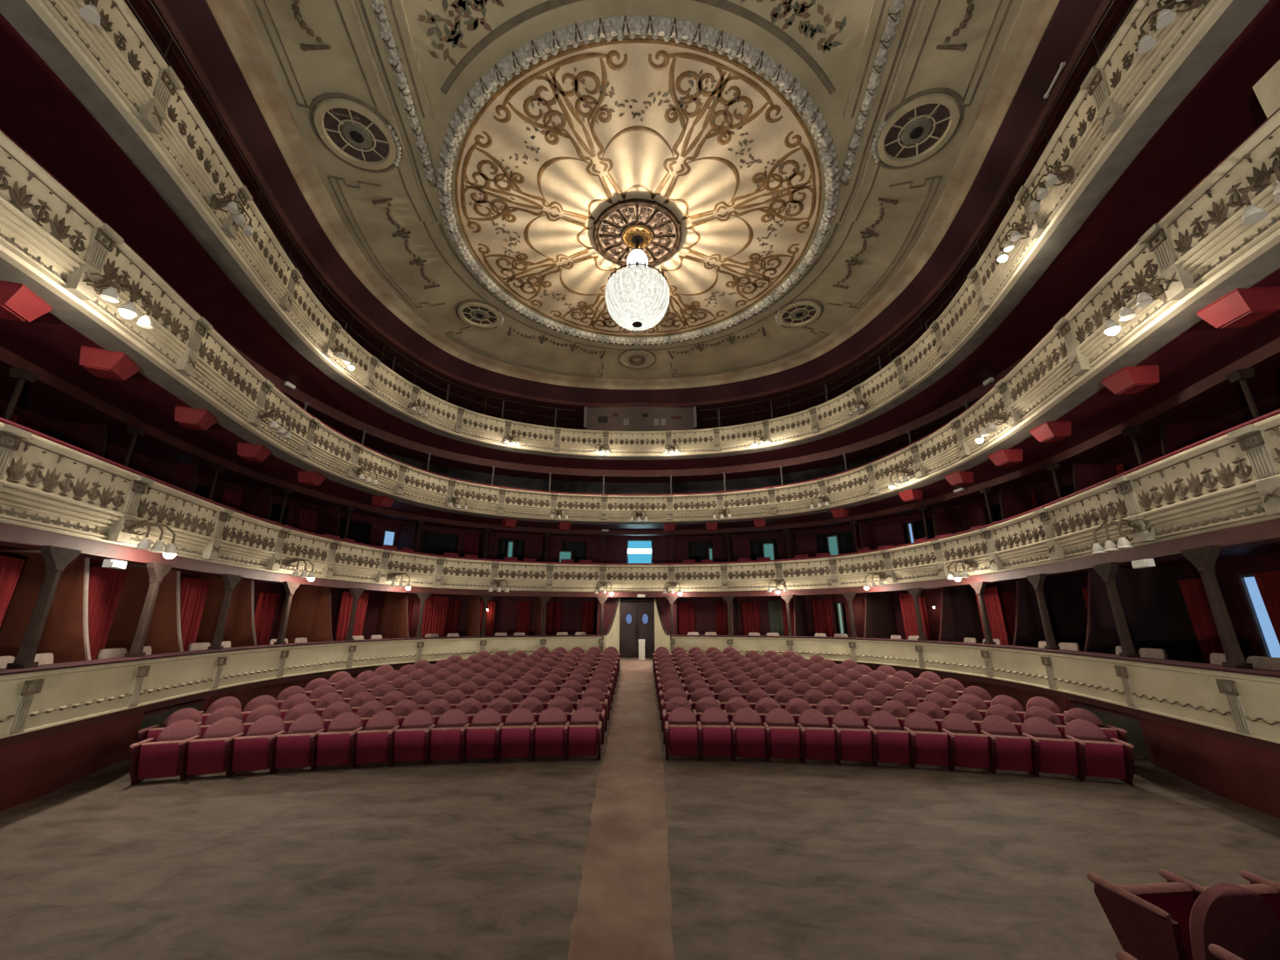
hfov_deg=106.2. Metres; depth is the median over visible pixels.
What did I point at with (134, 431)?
post
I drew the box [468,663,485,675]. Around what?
seat
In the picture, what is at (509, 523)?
hood
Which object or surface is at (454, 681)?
seat
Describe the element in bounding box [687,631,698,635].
chair
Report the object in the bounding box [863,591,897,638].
wall
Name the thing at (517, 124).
ceiling
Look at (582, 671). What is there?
seat
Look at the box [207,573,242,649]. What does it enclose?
column
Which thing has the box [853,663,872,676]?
seat
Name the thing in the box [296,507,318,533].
curtain
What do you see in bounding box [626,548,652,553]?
lamp
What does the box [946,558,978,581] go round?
sconce
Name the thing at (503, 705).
seat
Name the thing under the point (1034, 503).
curtain
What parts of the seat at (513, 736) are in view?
folded seat, backrest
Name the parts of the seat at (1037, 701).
backrest, folded seat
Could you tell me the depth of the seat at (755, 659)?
14.90 m
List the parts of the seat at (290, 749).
folded seat, backrest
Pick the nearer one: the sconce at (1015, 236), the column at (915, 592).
the sconce at (1015, 236)
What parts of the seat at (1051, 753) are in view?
backrest, folded seat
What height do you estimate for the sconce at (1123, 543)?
0.480 m
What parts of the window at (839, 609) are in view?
pane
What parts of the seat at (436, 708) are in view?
folded seat, backrest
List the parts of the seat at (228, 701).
folded seat, backrest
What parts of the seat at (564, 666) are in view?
backrest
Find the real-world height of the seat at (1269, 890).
0.800 m
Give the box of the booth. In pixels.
[583,403,697,431]
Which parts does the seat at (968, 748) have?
backrest, folded seat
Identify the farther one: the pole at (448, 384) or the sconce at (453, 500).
the pole at (448, 384)
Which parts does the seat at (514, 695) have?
backrest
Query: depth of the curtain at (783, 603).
19.67 m
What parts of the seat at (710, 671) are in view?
backrest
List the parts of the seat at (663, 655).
backrest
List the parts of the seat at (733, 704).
folded seat, backrest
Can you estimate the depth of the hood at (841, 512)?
17.35 m
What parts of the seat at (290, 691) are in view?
backrest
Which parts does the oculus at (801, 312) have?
pane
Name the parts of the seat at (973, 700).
backrest, folded seat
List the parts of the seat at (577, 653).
backrest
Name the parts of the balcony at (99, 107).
boss moulding, boss moulding, boss moulding, boss moulding, boss moulding, boss moulding, boss moulding, boss moulding, boss moulding, boss moulding, boss moulding, boss moulding, boss moulding, boss moulding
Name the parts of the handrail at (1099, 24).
post, post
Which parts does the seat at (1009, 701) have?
backrest, folded seat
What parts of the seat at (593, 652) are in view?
backrest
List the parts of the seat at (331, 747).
folded seat, backrest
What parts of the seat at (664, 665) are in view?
backrest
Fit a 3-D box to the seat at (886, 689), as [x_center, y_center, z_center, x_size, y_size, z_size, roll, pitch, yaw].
[5.328,4.823,10.300,0.586,0.800,0.699,-4,-17,13]
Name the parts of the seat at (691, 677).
backrest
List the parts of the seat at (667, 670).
backrest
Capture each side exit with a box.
[136,696,211,742]
[1065,698,1149,759]
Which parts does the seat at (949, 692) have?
backrest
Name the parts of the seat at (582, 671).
backrest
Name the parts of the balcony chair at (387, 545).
backrest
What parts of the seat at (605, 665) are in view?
backrest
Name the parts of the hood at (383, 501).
plate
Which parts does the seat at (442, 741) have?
folded seat, backrest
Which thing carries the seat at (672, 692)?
on the floor at (475, 859)
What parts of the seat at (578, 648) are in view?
backrest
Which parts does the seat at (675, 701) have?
backrest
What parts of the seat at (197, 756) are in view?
folded seat, backrest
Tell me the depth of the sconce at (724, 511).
18.79 m
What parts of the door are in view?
oval pane, oval pane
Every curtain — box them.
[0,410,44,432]
[0,554,25,626]
[88,566,127,659]
[179,577,211,650]
[220,488,242,509]
[254,592,279,645]
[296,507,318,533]
[334,591,369,640]
[408,599,414,636]
[416,595,448,636]
[444,600,460,636]
[463,533,479,557]
[479,601,495,636]
[515,601,531,635]
[545,602,561,635]
[581,602,595,635]
[677,602,695,635]
[714,602,728,635]
[740,601,760,635]
[767,600,784,636]
[780,601,794,636]
[811,600,834,636]
[855,526,872,549]
[862,599,864,616]
[898,592,926,639]
[919,596,930,640]
[974,586,1008,644]
[998,592,1015,645]
[1030,491,1037,508]
[1081,587,1088,610]
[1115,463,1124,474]
[1177,577,1224,663]
[1252,569,1279,644]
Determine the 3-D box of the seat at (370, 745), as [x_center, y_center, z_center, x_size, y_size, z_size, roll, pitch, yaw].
[-4.492,4.391,8.113,0.586,0.800,0.699,3,-17,-11]
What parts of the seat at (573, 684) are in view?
backrest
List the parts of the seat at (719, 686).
backrest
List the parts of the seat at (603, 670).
backrest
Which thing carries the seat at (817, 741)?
on the floor at (475, 859)
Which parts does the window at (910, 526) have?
pane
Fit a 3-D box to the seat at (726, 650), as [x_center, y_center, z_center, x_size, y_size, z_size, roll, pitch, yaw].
[3.070,6.073,16.241,0.647,0.800,0.699,-2,-16,6]
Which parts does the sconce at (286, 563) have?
lamp shade, lamp shade, lamp shade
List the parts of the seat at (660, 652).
backrest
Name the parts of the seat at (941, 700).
backrest, folded seat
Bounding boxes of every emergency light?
[102,559,127,568]
[284,381,295,389]
[953,487,964,492]
[982,376,993,385]
[1131,558,1155,568]
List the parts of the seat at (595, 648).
backrest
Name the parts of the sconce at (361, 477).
lamp shade, lamp shade, lamp shade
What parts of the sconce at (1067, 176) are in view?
lamp shade, lamp shade, lamp shade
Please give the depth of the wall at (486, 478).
23.44 m
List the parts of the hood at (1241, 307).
plate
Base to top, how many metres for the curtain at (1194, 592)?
2.080 m
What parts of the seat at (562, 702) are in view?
backrest, folded seat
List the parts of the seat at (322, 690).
backrest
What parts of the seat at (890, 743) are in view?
backrest, folded seat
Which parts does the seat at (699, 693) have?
backrest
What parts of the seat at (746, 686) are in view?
backrest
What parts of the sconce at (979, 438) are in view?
lit bulb, lamp shade, lamp shade, lamp shade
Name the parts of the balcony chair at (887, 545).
backrest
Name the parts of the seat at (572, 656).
backrest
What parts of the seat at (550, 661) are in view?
backrest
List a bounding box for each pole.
[391,356,395,370]
[445,383,449,401]
[501,400,504,418]
[554,409,556,427]
[718,409,720,426]
[770,400,773,418]
[824,383,828,401]
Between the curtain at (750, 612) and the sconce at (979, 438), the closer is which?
the sconce at (979, 438)
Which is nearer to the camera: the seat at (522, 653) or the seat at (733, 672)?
the seat at (733, 672)
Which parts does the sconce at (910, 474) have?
lamp shade, lamp shade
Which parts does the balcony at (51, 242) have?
boss moulding, boss moulding, boss moulding, boss moulding, boss moulding, boss moulding, boss moulding, boss moulding, boss moulding, boss moulding, boss moulding, boss moulding, boss moulding, boss moulding, boss moulding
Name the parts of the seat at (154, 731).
folded seat, backrest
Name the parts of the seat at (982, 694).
backrest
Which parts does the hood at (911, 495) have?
plate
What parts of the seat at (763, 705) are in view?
folded seat, backrest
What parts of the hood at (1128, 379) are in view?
plate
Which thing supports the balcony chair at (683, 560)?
on the balcony at (1230, 477)
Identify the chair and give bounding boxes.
[0,656,14,668]
[34,652,53,664]
[96,648,127,659]
[143,645,151,654]
[188,642,210,650]
[221,641,231,648]
[263,518,281,524]
[269,638,287,644]
[294,637,307,643]
[322,532,340,538]
[342,536,355,541]
[352,635,363,639]
[370,635,382,638]
[381,543,397,549]
[401,547,414,551]
[424,633,438,636]
[443,552,458,556]
[446,633,458,636]
[465,554,478,558]
[494,632,506,636]
[504,556,517,560]
[513,632,525,635]
[522,557,535,561]
[556,631,568,635]
[561,558,574,562]
[574,631,586,635]
[578,559,591,562]
[682,559,695,562]
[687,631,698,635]
[700,559,713,562]
[705,631,716,635]
[738,556,750,561]
[748,632,759,635]
[756,556,770,560]
[766,632,779,636]
[794,553,807,558]
[814,633,826,636]
[815,552,830,556]
[834,633,848,636]
[857,547,869,552]
[877,543,893,548]
[889,635,902,638]
[908,635,918,639]
[914,536,926,542]
[934,533,951,537]
[964,637,976,643]
[970,523,983,529]
[982,638,1000,644]
[1038,641,1046,647]
[1058,642,1080,650]
[1115,645,1122,654]
[1138,648,1168,659]
[1210,652,1225,664]
[1246,656,1279,670]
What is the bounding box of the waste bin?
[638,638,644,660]
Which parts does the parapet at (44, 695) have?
boss moulding, boss moulding, boss moulding, boss moulding, boss moulding, boss moulding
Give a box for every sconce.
[79,0,100,25]
[86,271,152,328]
[122,519,177,558]
[210,192,253,236]
[258,410,291,439]
[281,557,314,581]
[331,344,355,369]
[354,465,378,485]
[387,572,410,589]
[407,400,427,417]
[447,495,467,510]
[488,579,508,591]
[503,433,520,445]
[549,507,568,519]
[594,443,610,453]
[594,581,613,595]
[629,510,648,520]
[663,443,679,453]
[663,581,682,595]
[712,507,732,519]
[752,433,770,446]
[767,579,787,593]
[809,494,829,509]
[848,398,868,416]
[863,571,886,589]
[889,467,915,488]
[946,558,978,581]
[975,411,1007,443]
[997,221,1031,262]
[1028,164,1074,212]
[1091,518,1151,554]
[1103,277,1168,335]
[1137,0,1205,54]
[1241,159,1279,225]
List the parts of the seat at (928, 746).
backrest, folded seat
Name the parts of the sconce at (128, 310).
lamp shade, lit bulb, lamp shade, lamp shade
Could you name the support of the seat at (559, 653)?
on the floor at (475, 859)
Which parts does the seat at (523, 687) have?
backrest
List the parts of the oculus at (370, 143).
pane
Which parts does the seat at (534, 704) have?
backrest, folded seat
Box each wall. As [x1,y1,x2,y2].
[0,393,1279,562]
[0,552,91,663]
[0,667,1279,818]
[33,419,107,457]
[88,567,183,654]
[89,552,1279,662]
[123,0,1137,430]
[143,461,198,492]
[163,0,1101,403]
[190,577,257,647]
[194,484,1074,635]
[236,487,272,520]
[274,585,333,643]
[314,506,340,534]
[369,447,898,493]
[373,448,897,482]
[375,591,409,638]
[397,520,414,549]
[465,595,480,636]
[478,529,485,558]
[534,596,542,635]
[540,534,546,561]
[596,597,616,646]
[657,597,677,638]
[728,534,733,561]
[731,596,739,635]
[788,529,797,558]
[793,595,808,636]
[858,520,877,550]
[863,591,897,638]
[932,506,963,536]
[937,585,986,643]
[999,487,1039,519]
[1013,577,1088,650]
[1072,461,1126,492]
[1083,567,1204,663]
[1160,419,1236,455]
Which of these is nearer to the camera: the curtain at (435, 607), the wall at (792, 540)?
the curtain at (435, 607)
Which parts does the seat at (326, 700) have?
folded seat, backrest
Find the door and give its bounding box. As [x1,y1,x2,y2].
[619,599,657,657]
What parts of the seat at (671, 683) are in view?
backrest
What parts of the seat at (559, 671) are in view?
backrest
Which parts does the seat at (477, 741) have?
folded seat, backrest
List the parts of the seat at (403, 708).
folded seat, backrest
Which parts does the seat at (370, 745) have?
folded seat, backrest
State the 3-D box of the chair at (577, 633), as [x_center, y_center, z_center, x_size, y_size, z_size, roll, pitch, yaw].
[-2.285,6.398,18.761,0.460,0.875,0.483,5,-17,-17]
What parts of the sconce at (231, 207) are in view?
lamp shade, lamp shade, lamp shade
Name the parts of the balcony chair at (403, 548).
backrest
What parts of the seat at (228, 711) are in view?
folded seat, backrest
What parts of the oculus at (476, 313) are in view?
pane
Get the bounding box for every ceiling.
[205,0,1060,390]
[595,591,677,594]
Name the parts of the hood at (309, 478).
plate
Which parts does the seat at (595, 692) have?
backrest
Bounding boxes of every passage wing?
[602,597,620,652]
[654,597,670,653]
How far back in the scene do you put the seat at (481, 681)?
11.71 m
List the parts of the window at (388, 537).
pane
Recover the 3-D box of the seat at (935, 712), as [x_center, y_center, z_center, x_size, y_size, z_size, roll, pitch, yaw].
[5.326,4.489,8.683,0.586,0.800,0.699,-4,-17,14]
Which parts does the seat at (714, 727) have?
backrest, folded seat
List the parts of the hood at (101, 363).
plate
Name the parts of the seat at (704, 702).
folded seat, backrest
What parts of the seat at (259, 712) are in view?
folded seat, backrest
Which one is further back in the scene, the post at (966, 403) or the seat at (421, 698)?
the post at (966, 403)
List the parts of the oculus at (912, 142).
pane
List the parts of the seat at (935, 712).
backrest, folded seat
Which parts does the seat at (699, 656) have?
backrest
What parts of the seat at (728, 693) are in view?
folded seat, backrest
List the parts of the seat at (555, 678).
backrest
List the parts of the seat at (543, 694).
backrest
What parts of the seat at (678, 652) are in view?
backrest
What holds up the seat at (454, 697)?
on the floor at (475, 859)
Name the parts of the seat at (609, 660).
backrest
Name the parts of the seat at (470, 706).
backrest, folded seat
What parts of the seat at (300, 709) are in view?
folded seat, backrest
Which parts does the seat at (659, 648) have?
backrest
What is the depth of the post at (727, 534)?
20.82 m
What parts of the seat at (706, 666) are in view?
backrest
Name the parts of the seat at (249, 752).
folded seat, backrest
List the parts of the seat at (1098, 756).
backrest, folded seat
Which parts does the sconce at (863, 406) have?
lamp shade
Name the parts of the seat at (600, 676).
backrest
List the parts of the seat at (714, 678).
backrest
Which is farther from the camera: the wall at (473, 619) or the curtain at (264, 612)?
the wall at (473, 619)
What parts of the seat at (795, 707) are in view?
folded seat, backrest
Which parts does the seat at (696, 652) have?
backrest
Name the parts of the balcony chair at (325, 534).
backrest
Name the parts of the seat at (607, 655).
backrest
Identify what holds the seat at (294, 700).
on the floor at (475, 859)
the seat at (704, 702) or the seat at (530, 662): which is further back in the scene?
the seat at (530, 662)
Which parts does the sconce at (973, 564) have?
lamp shade, lamp shade, lamp shade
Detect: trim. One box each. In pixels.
[0,336,1279,535]
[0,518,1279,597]
[140,0,1123,407]
[229,342,1026,478]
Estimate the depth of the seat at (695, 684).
11.16 m
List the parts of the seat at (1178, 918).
folded seat, backrest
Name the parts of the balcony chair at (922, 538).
backrest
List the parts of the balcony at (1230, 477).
boss moulding, boss moulding, boss moulding, boss moulding, boss moulding, boss moulding, boss moulding, boss moulding, boss moulding, boss moulding, boss moulding, boss moulding, boss moulding, boss moulding, boss moulding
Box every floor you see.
[0,657,1279,959]
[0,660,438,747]
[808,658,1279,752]
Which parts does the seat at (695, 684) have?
backrest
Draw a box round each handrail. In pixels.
[126,0,574,426]
[699,0,1136,424]
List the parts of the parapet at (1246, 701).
boss moulding, boss moulding, boss moulding, boss moulding, boss moulding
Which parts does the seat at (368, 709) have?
folded seat, backrest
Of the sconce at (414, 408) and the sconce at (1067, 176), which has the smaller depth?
the sconce at (1067, 176)
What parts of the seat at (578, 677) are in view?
backrest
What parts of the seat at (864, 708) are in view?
backrest, folded seat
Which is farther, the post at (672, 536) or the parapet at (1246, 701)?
the post at (672, 536)
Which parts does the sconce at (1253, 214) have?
lamp shade, lamp shade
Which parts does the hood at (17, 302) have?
plate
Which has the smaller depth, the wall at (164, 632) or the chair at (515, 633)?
the wall at (164, 632)
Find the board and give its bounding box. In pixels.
[1252,59,1279,117]
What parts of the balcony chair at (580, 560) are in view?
backrest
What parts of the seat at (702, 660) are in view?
backrest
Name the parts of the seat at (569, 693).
backrest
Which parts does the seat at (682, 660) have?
backrest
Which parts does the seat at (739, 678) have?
backrest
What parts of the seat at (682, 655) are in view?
backrest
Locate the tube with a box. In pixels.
[1043,61,1065,98]
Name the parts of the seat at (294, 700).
folded seat, backrest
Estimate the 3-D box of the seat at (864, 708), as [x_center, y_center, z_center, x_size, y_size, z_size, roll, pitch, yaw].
[4.191,4.560,8.926,0.586,0.800,0.699,-3,-17,11]
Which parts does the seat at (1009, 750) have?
backrest, folded seat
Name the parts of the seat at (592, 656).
backrest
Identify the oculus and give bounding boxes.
[308,92,402,172]
[455,299,504,328]
[774,298,823,328]
[871,87,965,169]
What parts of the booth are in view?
corner post, corner post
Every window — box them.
[382,529,396,546]
[506,540,513,557]
[558,550,571,561]
[627,540,652,562]
[708,547,712,560]
[762,542,775,560]
[826,534,840,554]
[835,602,845,633]
[906,521,915,543]
[1237,573,1279,657]
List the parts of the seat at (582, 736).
folded seat, backrest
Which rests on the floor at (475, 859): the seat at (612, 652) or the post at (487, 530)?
the seat at (612, 652)
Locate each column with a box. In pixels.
[6,545,82,668]
[123,561,172,657]
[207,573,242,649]
[273,581,301,644]
[343,587,364,640]
[414,592,431,637]
[479,594,492,636]
[539,595,551,635]
[595,595,608,635]
[665,595,677,635]
[722,595,734,635]
[780,594,794,636]
[841,592,858,637]
[907,587,927,640]
[969,581,996,644]
[1026,573,1060,649]
[1092,561,1140,657]
[1179,545,1253,668]
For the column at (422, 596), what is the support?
on the parapet at (44, 695)
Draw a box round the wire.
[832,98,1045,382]
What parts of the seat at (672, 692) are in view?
backrest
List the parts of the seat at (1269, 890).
folded seat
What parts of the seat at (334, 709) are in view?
folded seat, backrest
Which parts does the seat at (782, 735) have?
backrest, folded seat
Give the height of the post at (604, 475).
2.220 m
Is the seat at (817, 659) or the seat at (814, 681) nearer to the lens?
the seat at (814, 681)
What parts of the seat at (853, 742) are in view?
backrest, folded seat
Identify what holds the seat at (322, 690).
on the floor at (475, 859)
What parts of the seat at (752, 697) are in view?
folded seat, backrest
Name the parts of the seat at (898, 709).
backrest, folded seat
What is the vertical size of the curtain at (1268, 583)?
2.080 m
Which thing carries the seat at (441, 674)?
on the floor at (475, 859)
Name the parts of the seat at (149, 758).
folded seat, backrest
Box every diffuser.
[110,561,126,568]
[1131,561,1146,568]
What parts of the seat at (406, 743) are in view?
folded seat, backrest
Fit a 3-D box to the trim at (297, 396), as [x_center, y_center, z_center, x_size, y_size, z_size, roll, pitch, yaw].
[-0.120,-3.140,12.597,21.038,0.340,20.669,0,-16,0]
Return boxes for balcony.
[0,0,1279,482]
[0,107,1279,536]
[0,408,1279,591]
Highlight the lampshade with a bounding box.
[605,266,668,330]
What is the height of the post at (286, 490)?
2.270 m
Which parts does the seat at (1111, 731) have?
backrest, folded seat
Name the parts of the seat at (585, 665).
backrest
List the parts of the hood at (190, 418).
plate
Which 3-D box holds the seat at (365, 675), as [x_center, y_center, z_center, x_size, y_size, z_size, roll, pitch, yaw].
[-6.756,5.074,11.635,0.586,0.800,0.699,4,-17,-14]
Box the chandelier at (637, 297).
[604,239,669,330]
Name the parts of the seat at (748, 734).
backrest, folded seat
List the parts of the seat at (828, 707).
folded seat, backrest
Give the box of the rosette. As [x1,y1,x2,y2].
[593,198,681,266]
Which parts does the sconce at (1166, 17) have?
lamp shade, lamp shade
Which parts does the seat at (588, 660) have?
backrest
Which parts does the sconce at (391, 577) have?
lamp shade, lamp shade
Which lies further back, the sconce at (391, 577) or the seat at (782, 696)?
the sconce at (391, 577)
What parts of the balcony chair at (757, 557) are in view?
backrest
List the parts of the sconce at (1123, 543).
lamp shade, lamp shade, lamp shade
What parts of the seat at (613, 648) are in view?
backrest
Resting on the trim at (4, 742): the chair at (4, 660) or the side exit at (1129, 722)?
the chair at (4, 660)
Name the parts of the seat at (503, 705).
backrest, folded seat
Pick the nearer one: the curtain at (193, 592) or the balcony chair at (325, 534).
the curtain at (193, 592)
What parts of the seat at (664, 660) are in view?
backrest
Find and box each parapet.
[0,635,603,738]
[670,635,1279,743]
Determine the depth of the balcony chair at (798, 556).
18.37 m
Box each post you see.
[2,367,39,420]
[123,425,147,466]
[207,463,225,499]
[278,487,293,522]
[303,401,308,410]
[344,505,355,537]
[361,429,366,444]
[415,519,424,552]
[426,451,431,471]
[484,527,491,558]
[491,465,495,485]
[544,532,549,561]
[548,472,552,491]
[600,533,604,562]
[602,474,605,493]
[669,474,672,493]
[670,533,674,562]
[722,472,725,491]
[725,532,730,561]
[779,465,782,485]
[783,527,789,558]
[841,451,847,470]
[848,520,857,552]
[906,429,911,444]
[917,505,928,540]
[963,401,968,409]
[978,487,992,523]
[1044,463,1061,499]
[1120,425,1143,465]
[1225,367,1260,418]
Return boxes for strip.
[566,660,674,959]
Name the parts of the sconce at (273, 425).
lamp shade, lamp shade, lamp shade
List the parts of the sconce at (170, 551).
lamp shade, lamp shade, lit bulb, lamp shade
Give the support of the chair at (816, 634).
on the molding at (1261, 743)
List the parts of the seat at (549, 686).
backrest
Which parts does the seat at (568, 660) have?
backrest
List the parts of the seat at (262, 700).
folded seat, backrest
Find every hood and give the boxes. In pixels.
[0,280,52,321]
[79,346,140,380]
[174,405,217,430]
[237,442,271,461]
[297,471,326,485]
[371,495,395,507]
[501,518,517,527]
[557,521,571,531]
[663,522,676,532]
[705,521,718,530]
[752,518,766,527]
[830,507,848,519]
[897,488,922,502]
[944,471,973,485]
[987,448,1022,465]
[1029,421,1071,442]
[1101,364,1159,394]
[1196,286,1279,328]
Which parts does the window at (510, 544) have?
pane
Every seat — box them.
[129,718,200,785]
[137,707,202,741]
[178,717,244,780]
[197,705,242,739]
[199,696,241,725]
[225,714,285,777]
[239,694,277,723]
[239,704,280,736]
[268,712,324,773]
[275,685,306,708]
[279,693,311,719]
[283,702,317,733]
[304,677,330,696]
[308,684,336,705]
[309,711,362,771]
[314,692,344,716]
[321,701,352,732]
[328,670,351,686]
[334,677,358,694]
[341,684,367,703]
[348,691,376,712]
[349,710,398,768]
[355,670,377,684]
[355,700,386,730]
[362,676,386,692]
[370,683,396,701]
[374,664,394,677]
[380,690,406,711]
[382,670,403,684]
[387,709,433,766]
[390,675,412,691]
[390,698,419,728]
[398,663,417,676]
[400,682,424,699]
[407,669,427,682]
[410,689,437,709]
[413,659,430,670]
[417,675,438,690]
[422,663,440,675]
[424,698,451,725]
[424,708,468,765]
[428,681,451,698]
[432,669,451,682]
[435,658,451,669]
[441,689,465,709]
[444,674,464,689]
[445,663,463,675]
[446,654,462,663]
[455,698,482,726]
[456,681,479,698]
[457,658,473,669]
[457,668,475,681]
[460,707,501,763]
[467,654,482,663]
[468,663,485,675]
[469,674,489,689]
[470,688,494,709]
[476,650,490,658]
[478,658,494,669]
[479,668,499,681]
[483,680,505,698]
[486,654,502,663]
[486,697,513,723]
[490,663,507,675]
[493,673,513,690]
[494,650,509,658]
[495,706,534,762]
[499,657,514,669]
[499,688,522,709]
[503,667,522,682]
[506,653,521,663]
[509,680,531,699]
[511,662,529,675]
[513,650,527,659]
[517,696,543,722]
[518,673,538,690]
[519,657,535,669]
[526,653,540,664]
[526,667,545,683]
[527,679,556,699]
[527,687,550,709]
[529,706,567,761]
[532,650,546,660]
[533,662,550,676]
[537,646,550,656]
[539,657,555,670]
[539,696,573,724]
[542,673,562,691]
[545,653,560,664]
[547,687,578,709]
[548,667,567,683]
[549,650,564,660]
[554,646,568,656]
[554,657,575,670]
[554,662,571,677]
[554,679,582,699]
[558,653,578,665]
[560,672,586,691]
[562,650,581,661]
[563,706,602,760]
[565,667,589,683]
[569,662,592,676]
[570,646,584,657]
[570,696,604,744]
[574,657,595,670]
[575,687,607,731]
[577,653,597,665]
[580,679,609,719]
[581,650,599,661]
[583,646,602,657]
[584,672,611,710]
[588,667,613,702]
[591,662,615,694]
[594,657,616,687]
[596,653,617,682]
[598,650,619,677]
[601,646,620,671]
[652,646,669,662]
[653,650,670,677]
[654,653,672,682]
[655,657,674,687]
[656,662,676,694]
[657,667,678,702]
[657,672,681,710]
[659,679,684,719]
[660,687,687,731]
[662,696,691,744]
[664,706,698,759]
[670,646,685,657]
[670,650,688,661]
[672,653,691,666]
[675,657,693,670]
[677,662,697,677]
[679,667,700,684]
[682,672,705,691]
[684,679,709,700]
[687,646,702,657]
[688,687,714,711]
[690,650,705,661]
[692,653,709,665]
[692,696,721,725]
[695,657,713,670]
[697,706,732,760]
[698,662,717,677]
[702,667,722,683]
[705,646,718,657]
[705,673,728,691]
[708,650,723,660]
[711,653,727,665]
[711,679,734,699]
[716,657,732,670]
[716,687,742,710]
[720,662,738,677]
[722,646,735,656]
[723,696,751,725]
[725,667,745,683]
[726,650,740,660]
[730,706,766,761]
[731,653,746,664]
[731,673,752,691]
[736,657,752,670]
[738,680,759,699]
[742,662,759,676]
[745,650,759,659]
[746,688,769,710]
[748,667,767,682]
[750,653,765,663]
[754,697,780,725]
[755,673,775,690]
[756,657,773,669]
[763,650,777,659]
[763,663,780,675]
[763,707,800,762]
[764,680,786,698]
[769,654,785,663]
[771,668,790,682]
[773,688,798,709]
[777,658,793,669]
[780,674,800,689]
[781,650,795,659]
[785,663,802,675]
[785,698,812,726]
[789,654,804,663]
[790,681,813,698]
[794,668,814,681]
[796,708,835,763]
[798,658,814,669]
[802,689,827,709]
[805,674,826,689]
[807,663,825,675]
[809,654,824,663]
[816,698,843,727]
[817,681,840,698]
[818,669,837,682]
[819,658,835,669]
[830,663,848,675]
[830,675,852,690]
[831,689,856,709]
[831,709,872,765]
[841,659,858,669]
[842,669,862,682]
[845,682,869,699]
[848,698,876,728]
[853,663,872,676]
[856,675,879,691]
[861,690,888,711]
[866,710,910,766]
[867,670,888,683]
[873,683,897,700]
[876,664,896,677]
[881,699,910,730]
[883,676,906,692]
[891,691,919,712]
[892,670,914,684]
[902,684,928,703]
[903,711,949,768]
[910,677,935,693]
[914,701,945,732]
[918,670,941,686]
[924,692,953,715]
[931,684,959,705]
[938,677,965,696]
[940,712,990,771]
[949,702,983,733]
[956,693,987,718]
[962,685,992,708]
[979,714,1033,773]
[985,704,1022,736]
[990,694,1025,723]
[1020,717,1078,777]
[1023,705,1066,739]
[1026,696,1067,725]
[1063,707,1127,742]
[1064,718,1134,785]
[1087,869,1279,959]
[1115,944,1244,959]
[1204,869,1279,923]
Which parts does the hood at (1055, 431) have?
plate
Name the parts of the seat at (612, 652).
backrest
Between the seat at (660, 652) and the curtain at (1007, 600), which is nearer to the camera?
the curtain at (1007, 600)
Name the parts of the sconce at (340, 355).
lamp shade, lamp shade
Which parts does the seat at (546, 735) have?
folded seat, backrest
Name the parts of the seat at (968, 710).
backrest, folded seat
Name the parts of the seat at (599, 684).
backrest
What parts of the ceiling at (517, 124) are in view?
edge moulding, edge moulding, stepped moulding, stepped moulding, edge moulding, edge moulding, straight moulding, straight moulding, straight moulding, straight moulding, straight moulding, stepped moulding, stepped moulding, edge moulding, edge moulding, stepped moulding, ring moulding, ring moulding, ring moulding, edge moulding, edge moulding, stepped moulding, stepped moulding, straight moulding, straight moulding, straight moulding, straight moulding, edge moulding, straight moulding, edge moulding, stepped moulding, stepped moulding, edge moulding, edge moulding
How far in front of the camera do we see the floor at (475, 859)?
5.01 m
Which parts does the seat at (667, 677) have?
backrest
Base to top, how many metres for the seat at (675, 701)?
0.800 m
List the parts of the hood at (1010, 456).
plate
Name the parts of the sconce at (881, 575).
lamp shade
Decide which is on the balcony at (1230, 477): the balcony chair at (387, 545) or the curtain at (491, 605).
the balcony chair at (387, 545)
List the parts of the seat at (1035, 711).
backrest, folded seat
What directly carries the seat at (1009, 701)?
on the floor at (475, 859)
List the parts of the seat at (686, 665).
backrest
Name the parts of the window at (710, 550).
pane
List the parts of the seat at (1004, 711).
backrest, folded seat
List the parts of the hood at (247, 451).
plate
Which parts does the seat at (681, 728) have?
backrest, folded seat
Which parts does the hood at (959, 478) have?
plate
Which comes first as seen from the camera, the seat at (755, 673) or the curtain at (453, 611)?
the seat at (755, 673)
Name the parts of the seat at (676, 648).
backrest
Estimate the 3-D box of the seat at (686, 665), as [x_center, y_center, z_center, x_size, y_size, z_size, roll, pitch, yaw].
[1.309,5.469,13.224,0.586,0.800,0.699,-1,-16,3]
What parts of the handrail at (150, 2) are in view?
post, post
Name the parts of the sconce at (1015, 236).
lamp shade, lit bulb, lamp shade, lamp shade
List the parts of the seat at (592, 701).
backrest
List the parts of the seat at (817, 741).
backrest, folded seat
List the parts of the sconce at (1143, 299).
lamp shade, lit bulb, lamp shade, lamp shade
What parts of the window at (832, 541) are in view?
pane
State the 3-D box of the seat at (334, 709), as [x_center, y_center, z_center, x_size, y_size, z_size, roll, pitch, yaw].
[-5.625,4.485,8.669,0.586,0.800,0.699,4,-17,-14]

